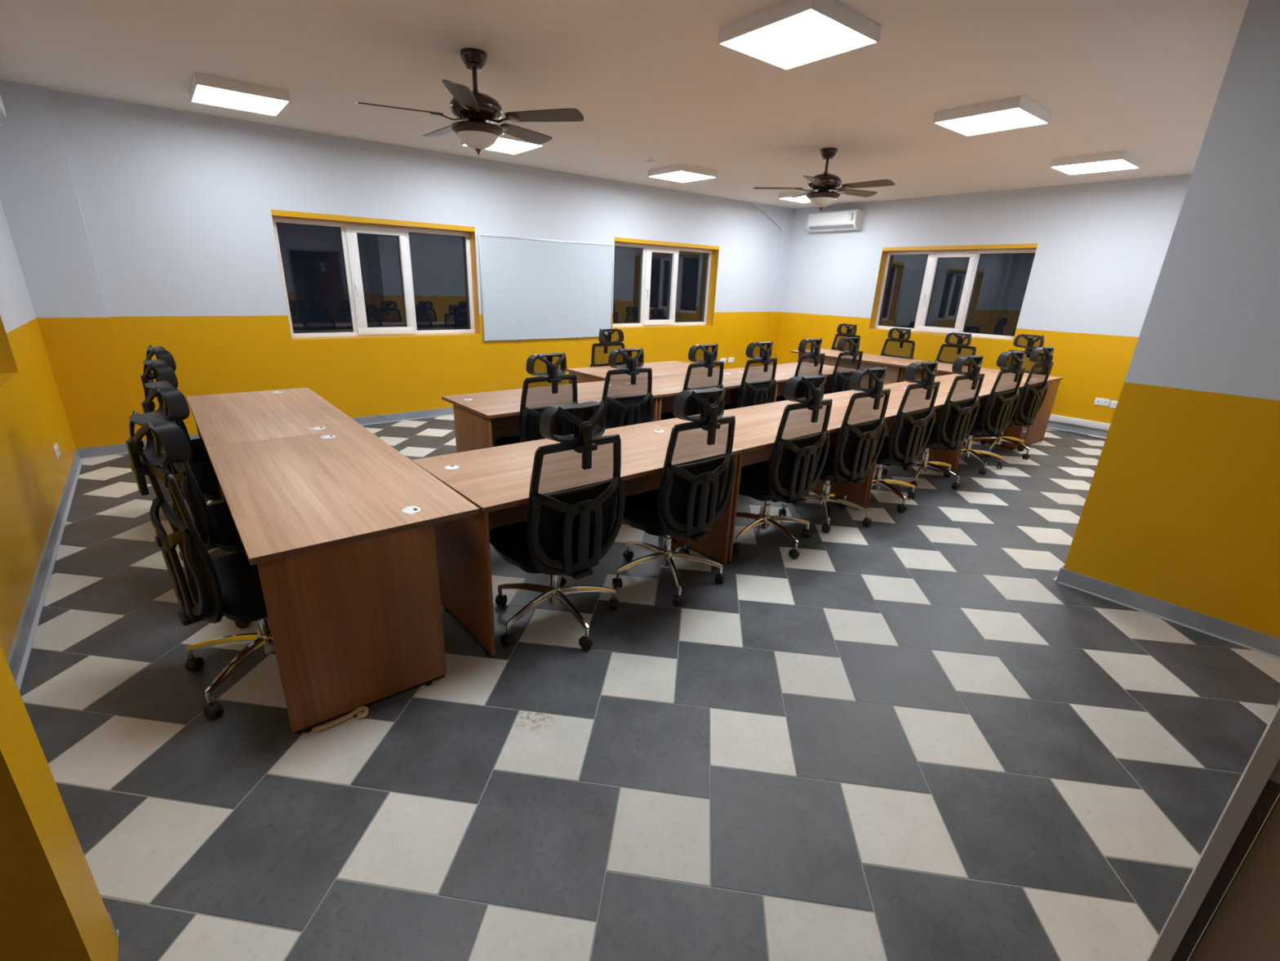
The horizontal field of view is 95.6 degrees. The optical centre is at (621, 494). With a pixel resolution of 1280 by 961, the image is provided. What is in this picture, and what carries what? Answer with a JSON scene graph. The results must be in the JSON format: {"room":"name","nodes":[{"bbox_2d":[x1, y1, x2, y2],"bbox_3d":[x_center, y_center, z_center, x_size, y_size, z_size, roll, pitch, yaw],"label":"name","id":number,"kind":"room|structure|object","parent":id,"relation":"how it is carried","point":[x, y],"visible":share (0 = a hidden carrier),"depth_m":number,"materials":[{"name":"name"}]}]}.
{"room":"conference room","nodes":[
{"label":"conference room","id":0,"kind":"room"},
{"bbox_2d":[0,200,75,659],"bbox_3d":[-3.272,-0.892,2.659,0.260,2.877,5.352,-14,25,-36],"label":"wall","id":1,"kind":"structure","parent":0,"point":[33,415],"depth_m":3.62,"materials":[{"name":"paint"}]},
{"bbox_2d":[0,92,7,125],"bbox_3d":[-4.108,-2.552,3.655,0.216,0.275,0.860,-14,25,-36],"label":"air conditioner","id":2,"kind":"object","parent":1,"relation":"attached to","point":[2,113],"visible":1,"depth_m":3.94,"materials":[{"name":"white plastic"}]},
{"bbox_2d":[6,448,83,691],"bbox_3d":[-3.178,0.398,3.198,0.030,0.090,5.280,-14,25,-36],"label":"baseboard","id":3,"kind":"structure","parent":1,"relation":"attached to","point":[18,657],"depth_m":3.02,"materials":[{"name":"grey tile"}]},
{"bbox_2d":[53,442,60,458],"bbox_3d":[-4.155,-0.323,4.263,0.012,0.086,0.160,-14,25,-36],"label":"wall socket","id":4,"kind":"object","parent":1,"relation":"attached to","point":[56,450],"visible":1,"depth_m":4.24,"materials":[{"name":"white plastic"}]},
{"bbox_2d":[0,644,118,960],"bbox_3d":[-1.692,-0.057,0.522,1.310,2.877,0.210,-14,25,-36],"label":"wall","id":5,"kind":"structure","parent":0,"point":[52,908],"depth_m":1.17,"materials":[{"name":"paint"}]},
{"bbox_2d":[107,912,119,938],"bbox_3d":[-1.434,1.125,1.369,0.360,0.090,0.030,-14,25,-36],"label":"baseboard","id":6,"kind":"structure","parent":5,"relation":"attached to","point":[117,931],"depth_m":1.47,"materials":[{"name":"grey tile"}]},
{"bbox_2d":[0,79,142,448],"bbox_3d":[-4.614,-1.723,4.806,0.455,2.877,0.072,-14,25,-36],"label":"wall","id":7,"kind":"structure","parent":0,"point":[39,198],"depth_m":4.72,"materials":[{"name":"paint"}]},
{"bbox_2d":[49,88,779,439],"bbox_3d":[-1.061,-2.651,7.645,10.253,2.877,0.260,-14,25,-36],"label":"wall","id":8,"kind":"structure","parent":0,"point":[178,207],"depth_m":5.83,"materials":[{"name":"paint"}]},
{"bbox_2d":[78,407,453,458],"bbox_3d":[-0.992,-1.291,7.992,9.733,0.090,0.102,-14,25,-36],"label":"baseboard","id":9,"kind":"structure","parent":8,"relation":"attached to","point":[117,449],"depth_m":6.63,"materials":[{"name":"grey tile"}]},
{"bbox_2d":[271,216,475,337],"bbox_3d":[-2.638,-2.367,6.454,2.071,1.156,0.123,-14,25,-36],"label":"window","id":10,"kind":"structure","parent":8,"relation":"in","point":[340,279],"depth_m":6.39,"materials":[{"name":"glass"}]},
{"bbox_2d":[477,234,613,341],"bbox_3d":[-0.917,-2.655,7.566,1.982,1.222,0.030,-14,25,-36],"label":"whiteboard","id":11,"kind":"object","parent":8,"relation":"attached to","point":[531,288],"visible":0.86,"depth_m":7.49,"materials":[{"name":"grey plastic"}]},
{"bbox_2d":[612,241,712,327],"bbox_3d":[0.612,-3.175,8.859,2.076,1.151,0.123,-14,25,-36],"label":"window","id":12,"kind":"structure","parent":8,"relation":"in","point":[654,285],"depth_m":8.85,"materials":[{"name":"black glass"}]},
{"bbox_2d":[720,357,726,363],"bbox_3d":[1.736,-2.298,9.944,0.146,0.086,0.012,-14,25,-36],"label":"wall socket","id":13,"kind":"object","parent":8,"relation":"attached to","point":[724,360],"visible":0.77,"depth_m":9.95,"materials":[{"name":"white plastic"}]},
{"bbox_2d":[728,357,733,362],"bbox_3d":[1.894,-2.336,10.061,0.146,0.086,0.012,-14,25,-36],"label":"wall socket","id":14,"kind":"object","parent":8,"relation":"attached to","point":[730,359],"visible":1,"depth_m":10.05,"materials":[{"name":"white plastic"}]},
{"bbox_2d":[752,202,794,364],"bbox_3d":[2.467,-3.432,10.082,1.023,2.877,0.052,-14,25,-36],"label":"column","id":15,"kind":"structure","parent":8,"relation":"attached to","point":[781,216],"depth_m":10.07,"materials":[{"name":"paint"}]},
{"bbox_2d":[0,0,1248,208],"bbox_3d":[1.381,-2.707,3.617,11.183,0.150,9.222,-14,25,-36],"label":"ceiling","id":16,"kind":"structure","parent":0,"point":[647,79],"depth_m":3.77,"materials":[{"name":"beige paint"}]},
{"bbox_2d":[188,71,290,115],"bbox_3d":[-2.885,-3.002,4.367,0.580,0.070,0.580,-14,25,-36],"label":"ceiling light","id":17,"kind":"object","parent":16,"relation":"attached to","point":[206,89],"visible":1,"depth_m":4.26,"materials":[{"name":"white plastic"}]},
{"bbox_2d":[191,84,288,115],"bbox_3d":[-2.886,-2.974,4.376,0.558,0.006,0.558,-14,25,-36],"label":"diffuser","id":18,"kind":"object","parent":17,"relation":"attached to","point":[230,96],"depth_m":4.32,"materials":[{"name":"white plastic"}]},
{"bbox_2d":[355,47,583,154],"bbox_3d":[-0.930,-2.404,3.590,1.316,0.538,1.276,-14,25,-36],"label":"ceiling fan","id":19,"kind":"object","parent":16,"relation":"hanging from","point":[477,110],"visible":1,"depth_m":3.49,"materials":[{"name":"brown wood"}]},
{"bbox_2d":[461,132,544,154],"bbox_3d":[-1.145,-3.377,5.541,0.580,0.070,0.580,-14,25,-36],"label":"ceiling light","id":20,"kind":"object","parent":16,"relation":"attached to","point":[506,143],"visible":0.49,"depth_m":5.55,"materials":[{"name":"white plastic"}]},
{"bbox_2d":[462,137,542,153],"bbox_3d":[-1.146,-3.349,5.551,0.558,0.006,0.558,-14,25,-36],"label":"diffuser","id":21,"kind":"object","parent":20,"relation":"attached to","point":[508,145],"depth_m":5.57,"materials":[{"name":"white plastic"}]},
{"bbox_2d":[646,160,655,164],"bbox_3d":[0.322,-3.658,6.387,0.100,0.036,0.100,-14,25,-36],"label":"smoke detector","id":22,"kind":"object","parent":16,"relation":"attached to","point":[648,162],"visible":1,"depth_m":6.36,"materials":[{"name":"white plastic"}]},
{"bbox_2d":[648,164,717,182],"bbox_3d":[0.715,-3.807,6.876,0.580,0.070,0.580,-14,25,-36],"label":"ceiling light","id":23,"kind":"object","parent":16,"relation":"attached to","point":[682,173],"visible":1,"depth_m":6.76,"materials":[{"name":"white plastic"}]},
{"bbox_2d":[651,170,712,182],"bbox_3d":[0.714,-3.780,6.886,0.558,0.006,0.558,-14,25,-36],"label":"diffuser","id":24,"kind":"object","parent":23,"relation":"attached to","point":[674,175],"depth_m":6.82,"materials":[{"name":"white plastic"}]},
{"bbox_2d":[717,0,881,70],"bbox_3d":[0.911,-2.377,2.997,0.580,0.070,0.580,-14,25,-36],"label":"ceiling light","id":25,"kind":"object","parent":16,"relation":"attached to","point":[788,34],"visible":1,"depth_m":2.92,"materials":[{"name":"white plastic"}]},
{"bbox_2d":[777,189,836,202],"bbox_3d":[2.651,-4.255,8.268,0.580,0.070,0.580,-14,25,-36],"label":"ceiling light","id":26,"kind":"object","parent":16,"relation":"attached to","point":[787,195],"visible":0.54,"depth_m":8.23,"materials":[{"name":"white plastic"}]},
{"bbox_2d":[782,195,809,202],"bbox_3d":[2.650,-4.228,8.277,0.558,0.006,0.558,-14,25,-36],"label":"diffuser","id":27,"kind":"object","parent":26,"relation":"attached to","point":[803,198],"depth_m":8.34,"materials":[{"name":"white plastic"}]},
{"bbox_2d":[752,147,895,210],"bbox_3d":[1.942,-3.080,5.683,1.276,0.538,1.316,6,21,11],"label":"ceiling fan","id":28,"kind":"object","parent":16,"relation":"hanging from","point":[824,184],"visible":1,"depth_m":5.60,"materials":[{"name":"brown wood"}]},
{"bbox_2d":[933,95,1052,136],"bbox_3d":[2.742,-2.795,4.298,0.580,0.070,0.580,-14,25,-36],"label":"ceiling light","id":29,"kind":"object","parent":16,"relation":"attached to","point":[1016,112],"visible":1,"depth_m":4.21,"materials":[{"name":"white plastic"}]},
{"bbox_2d":[936,107,1047,135],"bbox_3d":[2.741,-2.768,4.308,0.558,0.006,0.558,-14,25,-36],"label":"diffuser","id":30,"kind":"object","parent":29,"relation":"attached to","point":[987,120],"depth_m":4.26,"materials":[{"name":"white plastic"}]},
{"bbox_2d":[1049,150,1142,174],"bbox_3d":[4.628,-3.236,5.665,0.580,0.070,0.580,-14,25,-36],"label":"ceiling light","id":31,"kind":"object","parent":16,"relation":"attached to","point":[1118,160],"visible":1,"depth_m":5.57,"materials":[{"name":"white plastic"}]},
{"bbox_2d":[1052,159,1137,173],"bbox_3d":[4.627,-3.209,5.675,0.558,0.006,0.558,-14,25,-36],"label":"diffuser","id":32,"kind":"object","parent":31,"relation":"attached to","point":[1080,166],"depth_m":5.63,"materials":[{"name":"white plastic"}]},
{"bbox_2d":[19,414,1279,960],"bbox_3d":[1.281,0.143,4.588,10.683,0.120,8.722,-14,25,-36],"label":"floor","id":33,"kind":"structure","parent":0,"point":[900,737],"depth_m":2.12,"materials":[{"name":"grey tile"}]},
{"bbox_2d":[143,345,211,508],"bbox_3d":[-2.845,-0.457,4.031,0.650,1.139,0.622,-16,26,-39],"label":"office chair","id":34,"kind":"object","parent":33,"relation":"on","point":[199,455],"visible":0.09,"depth_m":3.74,"materials":[{"name":"black fabric"}]},
{"bbox_2d":[140,358,222,560],"bbox_3d":[-2.389,-0.238,3.478,0.656,1.136,0.632,-16,26,-39],"label":"office chair","id":35,"kind":"object","parent":33,"relation":"on","point":[204,473],"visible":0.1,"depth_m":3.28,"materials":[{"name":"black fabric"}]},
{"bbox_2d":[141,379,250,628],"bbox_3d":[-1.918,-0.002,2.878,0.645,1.136,0.650,-17,27,-41],"label":"office chair","id":36,"kind":"object","parent":33,"relation":"on","point":[215,524],"visible":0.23,"depth_m":2.61,"materials":[{"name":"black fabric"}]},
{"bbox_2d":[125,410,275,719],"bbox_3d":[-1.480,0.210,2.338,0.644,1.136,0.624,19,26,38],"label":"office chair","id":37,"kind":"object","parent":33,"relation":"on","point":[230,587],"visible":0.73,"depth_m":2.12,"materials":[{"name":"black plastic"}]},
{"bbox_2d":[186,387,364,552],"bbox_3d":[-2.358,-0.209,3.967,0.795,0.749,1.583,-14,25,-36],"label":"desk","id":38,"kind":"object","parent":33,"relation":"on","point":[220,419],"visible":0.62,"depth_m":3.70,"materials":[{"name":"brown wood"}]},
{"bbox_2d":[313,706,368,731],"bbox_3d":[-1.069,0.861,2.211,0.197,0.019,0.054,-14,25,-36],"label":"strap","id":39,"kind":"object","parent":33,"relation":"on","point":[360,715],"visible":1,"depth_m":2.23,"materials":[{"name":"brown"}]},
{"bbox_2d":[205,427,479,733],"bbox_3d":[-1.384,0.249,2.804,0.795,0.749,1.583,-14,25,-36],"label":"desk","id":40,"kind":"object","parent":33,"relation":"on","point":[337,527],"visible":0.9,"depth_m":2.23,"materials":[{"name":"brown wood"}]},
{"bbox_2d":[494,352,577,446],"bbox_3d":[-0.665,-0.517,4.386,0.644,1.139,0.620,-14,25,-36],"label":"office chair","id":41,"kind":"object","parent":33,"relation":"on","point":[553,375],"visible":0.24,"depth_m":4.06,"materials":[{"name":"black plastic"}]},
{"bbox_2d":[441,380,660,453],"bbox_3d":[-0.548,-0.451,4.784,1.566,0.749,0.795,-14,25,-36],"label":"desk","id":42,"kind":"object","parent":33,"relation":"on","point":[480,419],"visible":0.37,"depth_m":4.38,"materials":[{"name":"brown wood"}]},
{"bbox_2d":[488,400,625,650],"bbox_3d":[-0.315,0.098,2.747,0.657,1.136,0.638,-14,25,-36],"label":"office chair","id":43,"kind":"object","parent":33,"relation":"on","point":[567,531],"visible":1,"depth_m":2.56,"materials":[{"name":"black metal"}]},
{"bbox_2d":[411,422,742,656],"bbox_3d":[-0.199,0.132,3.227,1.596,0.749,0.795,-14,25,-37],"label":"desk","id":44,"kind":"object","parent":33,"relation":"on","point":[496,480],"visible":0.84,"depth_m":2.83,"materials":[{"name":"brown wood"}]},
{"bbox_2d":[589,328,625,367],"bbox_3d":[-0.011,-1.202,6.310,0.644,1.139,0.620,-13,25,-35],"label":"office chair","id":45,"kind":"object","parent":33,"relation":"on","point":[606,339],"visible":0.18,"depth_m":6.32,"materials":[{"name":"black plastic"}]},
{"bbox_2d":[593,347,653,429],"bbox_3d":[-0.080,-0.654,4.814,0.646,1.136,0.648,-12,24,-33],"label":"office chair","id":46,"kind":"object","parent":33,"relation":"on","point":[633,408],"visible":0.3,"depth_m":4.56,"materials":[{"name":"black plastic"}]},
{"bbox_2d":[566,360,719,382],"bbox_3d":[0.271,-1.005,6.364,1.566,0.749,0.795,-14,25,-36],"label":"desk","id":47,"kind":"object","parent":33,"relation":"on","point":[592,374],"visible":0.16,"depth_m":6.09,"materials":[{"name":"brown wood"}]},
{"bbox_2d":[612,386,735,606],"bbox_3d":[0.250,-0.051,3.201,0.636,1.136,0.639,-13,25,-35],"label":"office chair","id":48,"kind":"object","parent":33,"relation":"on","point":[686,504],"visible":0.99,"depth_m":3.00,"materials":[{"name":"black plastic"}]},
{"bbox_2d":[604,370,777,421],"bbox_3d":[0.680,-0.752,5.712,1.566,0.749,0.795,-14,25,-36],"label":"desk","id":49,"kind":"object","parent":33,"relation":"on","point":[668,386],"visible":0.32,"depth_m":5.62,"materials":[{"name":"brown wood"}]},
{"bbox_2d":[660,343,724,420],"bbox_3d":[0.603,-0.825,5.341,0.641,1.136,0.655,-14,25,-36],"label":"office chair","id":50,"kind":"object","parent":33,"relation":"on","point":[708,362],"visible":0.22,"depth_m":5.01,"materials":[{"name":"black plastic"}]},
{"bbox_2d":[724,341,777,409],"bbox_3d":[1.142,-0.946,5.714,0.625,1.139,0.645,-8,22,-25],"label":"office chair","id":51,"kind":"object","parent":33,"relation":"on","point":[754,393],"visible":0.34,"depth_m":5.44,"materials":[{"name":"black plastic"}]},
{"bbox_2d":[651,400,884,563],"bbox_3d":[1.045,-0.178,4.181,1.596,0.749,0.795,-14,25,-37],"label":"desk","id":52,"kind":"object","parent":33,"relation":"on","point":[757,426],"visible":0.09,"depth_m":4.08,"materials":[{"name":"brown wood"}]},
{"bbox_2d":[732,373,832,559],"bbox_3d":[0.974,-0.225,3.739,0.650,1.136,0.645,-12,24,-34],"label":"office chair","id":53,"kind":"object","parent":33,"relation":"on","point":[788,476],"visible":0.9,"depth_m":3.56,"materials":[{"name":"black fabric"}]},
{"bbox_2d":[723,362,853,402],"bbox_3d":[1.907,-1.053,6.640,1.566,0.749,0.795,-14,25,-36],"label":"desk","id":54,"kind":"object","parent":33,"relation":"on","point":[784,371],"visible":0.23,"depth_m":6.51,"materials":[{"name":"brown wood"}]},
{"bbox_2d":[775,337,825,401],"bbox_3d":[1.797,-1.102,6.200,0.642,1.136,0.634,-14,26,-37],"label":"office chair","id":55,"kind":"object","parent":33,"relation":"on","point":[805,344],"visible":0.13,"depth_m":5.89,"materials":[{"name":"black plastic"}]},
{"bbox_2d":[778,366,890,533],"bbox_3d":[1.540,-0.376,4.199,0.636,1.136,0.639,-12,24,-33],"label":"office chair","id":56,"kind":"object","parent":33,"relation":"on","point":[851,460],"visible":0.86,"depth_m":3.97,"materials":[{"name":"black plastic"}]},
{"bbox_2d":[823,336,862,394],"bbox_3d":[2.351,-1.226,6.584,0.632,1.139,0.662,-13,25,-34],"label":"office chair","id":57,"kind":"object","parent":33,"relation":"on","point":[839,381],"visible":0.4,"depth_m":6.25,"materials":[{"name":"black plastic"}]},
{"bbox_2d":[831,323,860,351],"bbox_3d":[3.146,-1.954,8.637,0.620,1.139,0.644,-11,24,-31],"label":"office chair","id":58,"kind":"object","parent":33,"relation":"on","point":[850,330],"visible":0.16,"depth_m":8.63,"materials":[{"name":"black plastic"}]},
{"bbox_2d":[790,348,922,387],"bbox_3d":[3.260,-1.607,8.267,0.795,0.749,1.583,-14,25,-36],"label":"desk","id":59,"kind":"object","parent":33,"relation":"on","point":[893,374],"visible":0.29,"depth_m":7.79,"materials":[{"name":"brown wood"}]},
{"bbox_2d":[822,383,972,508],"bbox_3d":[2.289,-0.489,5.135,1.596,0.749,0.795,-14,25,-37],"label":"desk","id":60,"kind":"object","parent":33,"relation":"on","point":[840,399],"visible":0.14,"depth_m":5.18,"materials":[{"name":"brown wood"}]},
{"bbox_2d":[880,327,915,359],"bbox_3d":[3.673,-1.713,8.030,0.649,1.136,0.631,-12,24,-33],"label":"office chair","id":61,"kind":"object","parent":33,"relation":"on","point":[903,336],"visible":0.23,"depth_m":8.03,"materials":[{"name":"black plastic"}]},
{"bbox_2d":[871,360,940,512],"bbox_3d":[2.085,-0.501,4.590,0.634,1.136,0.650,-12,24,-33],"label":"office chair","id":62,"kind":"object","parent":33,"relation":"on","point":[904,445],"visible":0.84,"depth_m":4.38,"materials":[{"name":"black plastic"}]},
{"bbox_2d":[881,355,984,489],"bbox_3d":[2.770,-0.669,5.107,0.657,1.136,0.640,-11,24,-30],"label":"office chair","id":63,"kind":"object","parent":33,"relation":"on","point":[950,432],"visible":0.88,"depth_m":4.90,"materials":[{"name":"black plastic"}]},
{"bbox_2d":[935,332,976,364],"bbox_3d":[4.155,-1.496,7.482,0.638,1.136,0.658,-14,25,-36],"label":"office chair","id":64,"kind":"object","parent":33,"relation":"on","point":[958,341],"visible":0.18,"depth_m":7.47,"materials":[{"name":"black plastic"}]},
{"bbox_2d":[893,373,1029,473],"bbox_3d":[3.533,-0.799,6.089,1.596,0.749,0.795,-14,25,-37],"label":"desk","id":65,"kind":"object","parent":33,"relation":"on","point":[946,380],"visible":0.12,"depth_m":6.25,"materials":[{"name":"brown wood"}]},
{"bbox_2d":[894,360,1062,446],"bbox_3d":[4.234,-1.149,7.104,0.795,0.749,1.583,-14,25,-36],"label":"desk","id":66,"kind":"object","parent":33,"relation":"on","point":[1035,433],"visible":0.21,"depth_m":6.67,"materials":[{"name":"brown wood"}]},
{"bbox_2d":[961,350,1025,475],"bbox_3d":[3.423,-0.837,5.622,0.640,1.136,0.631,-11,24,-30],"label":"office chair","id":67,"kind":"object","parent":33,"relation":"on","point":[995,417],"visible":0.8,"depth_m":5.39,"materials":[{"name":"black plastic"}]},
{"bbox_2d":[962,346,1053,459],"bbox_3d":[4.102,-0.997,6.116,0.654,1.136,0.641,-12,24,-32],"label":"office chair","id":68,"kind":"object","parent":33,"relation":"on","point":[1032,397],"visible":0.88,"depth_m":5.92,"materials":[{"name":"black plastic"}]},
{"bbox_2d":[1000,333,1044,439],"bbox_3d":[4.614,-1.293,6.903,0.657,1.181,0.630,-14,25,-36],"label":"office chair","id":69,"kind":"object","parent":33,"relation":"on","point":[1031,340],"visible":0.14,"depth_m":6.87,"materials":[{"name":"black plastic"}]},
{"bbox_2d":[1046,427,1105,439],"bbox_3d":[5.766,-0.709,7.111,0.071,0.011,1.103,-11,24,-32],"label":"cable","id":70,"kind":"object","parent":33,"relation":"on","point":[1046,428],"visible":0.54,"depth_m":7.24,"materials":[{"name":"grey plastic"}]},
{"bbox_2d":[776,173,1191,423],"bbox_3d":[4.987,-2.606,8.054,0.260,2.877,6.605,-14,25,-36],"label":"wall","id":71,"kind":"structure","parent":0,"point":[1101,246],"depth_m":7.35,"materials":[{"name":"paint"}]},
{"bbox_2d":[807,208,864,231],"bbox_3d":[3.383,-4.359,9.236,0.216,0.275,0.860,-14,25,-36],"label":"air conditioner","id":72,"kind":"object","parent":71,"relation":"attached to","point":[846,220],"visible":1,"depth_m":9.12,"materials":[{"name":"white plastic"}]},
{"bbox_2d":[874,248,1036,339],"bbox_3d":[4.701,-2.909,8.363,0.123,1.141,2.066,-14,25,-36],"label":"window","id":73,"kind":"structure","parent":71,"relation":"in","point":[980,293],"depth_m":8.29,"materials":[{"name":"white plastic"}]},
{"bbox_2d":[1046,420,1108,437],"bbox_3d":[4.693,-1.336,8.613,0.030,0.090,6.053,-14,25,-36],"label":"baseboard","id":74,"kind":"structure","parent":71,"relation":"attached to","point":[1054,424],"depth_m":7.33,"materials":[{"name":"grey tile"}]},
{"bbox_2d":[1048,413,1110,430],"bbox_3d":[4.864,-1.338,8.381,0.030,0.080,5.463,-14,25,-36],"label":"duct","id":75,"kind":"object","parent":71,"relation":"attached to","point":[1082,422],"visible":0.02,"depth_m":7.29,"materials":[{"name":"white plastic"}]},
{"bbox_2d":[1093,397,1110,406],"bbox_3d":[5.879,-1.136,7.098,0.012,0.086,0.148,-14,25,-36],"label":"wall socket","id":76,"kind":"object","parent":71,"relation":"attached to","point":[1098,401],"visible":1,"depth_m":7.09,"materials":[{"name":"white plastic"}]},
{"bbox_2d":[1109,400,1117,408],"bbox_3d":[5.957,-1.089,7.008,0.012,0.086,0.086,-14,25,-36],"label":"wall socket","id":77,"kind":"object","parent":71,"relation":"attached to","point":[1113,403],"visible":0.6,"depth_m":7.01,"materials":[{"name":"white plastic"}]},
{"bbox_2d":[1063,0,1279,638],"bbox_3d":[4.990,-1.136,4.048,4.986,2.877,1.127,-14,25,-36],"label":"wall","id":78,"kind":"structure","parent":0,"point":[1181,508],"depth_m":2.83,"materials":[{"name":"paint"}]},
{"bbox_2d":[1235,793,1279,874],"bbox_3d":[2.253,-0.266,1.437,2.717,2.877,0.160,-14,25,-36],"label":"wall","id":79,"kind":"structure","parent":0,"point":[1279,793],"depth_m":1.59,"materials":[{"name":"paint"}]},
{"bbox_2d":[1146,702,1279,960],"bbox_3d":[1.117,0.326,0.794,0.050,2.139,0.272,-14,25,-36],"label":"door frame","id":80,"kind":"structure","parent":79,"relation":"in","point":[1245,924],"depth_m":0.98,"materials":[{"name":"grey"}]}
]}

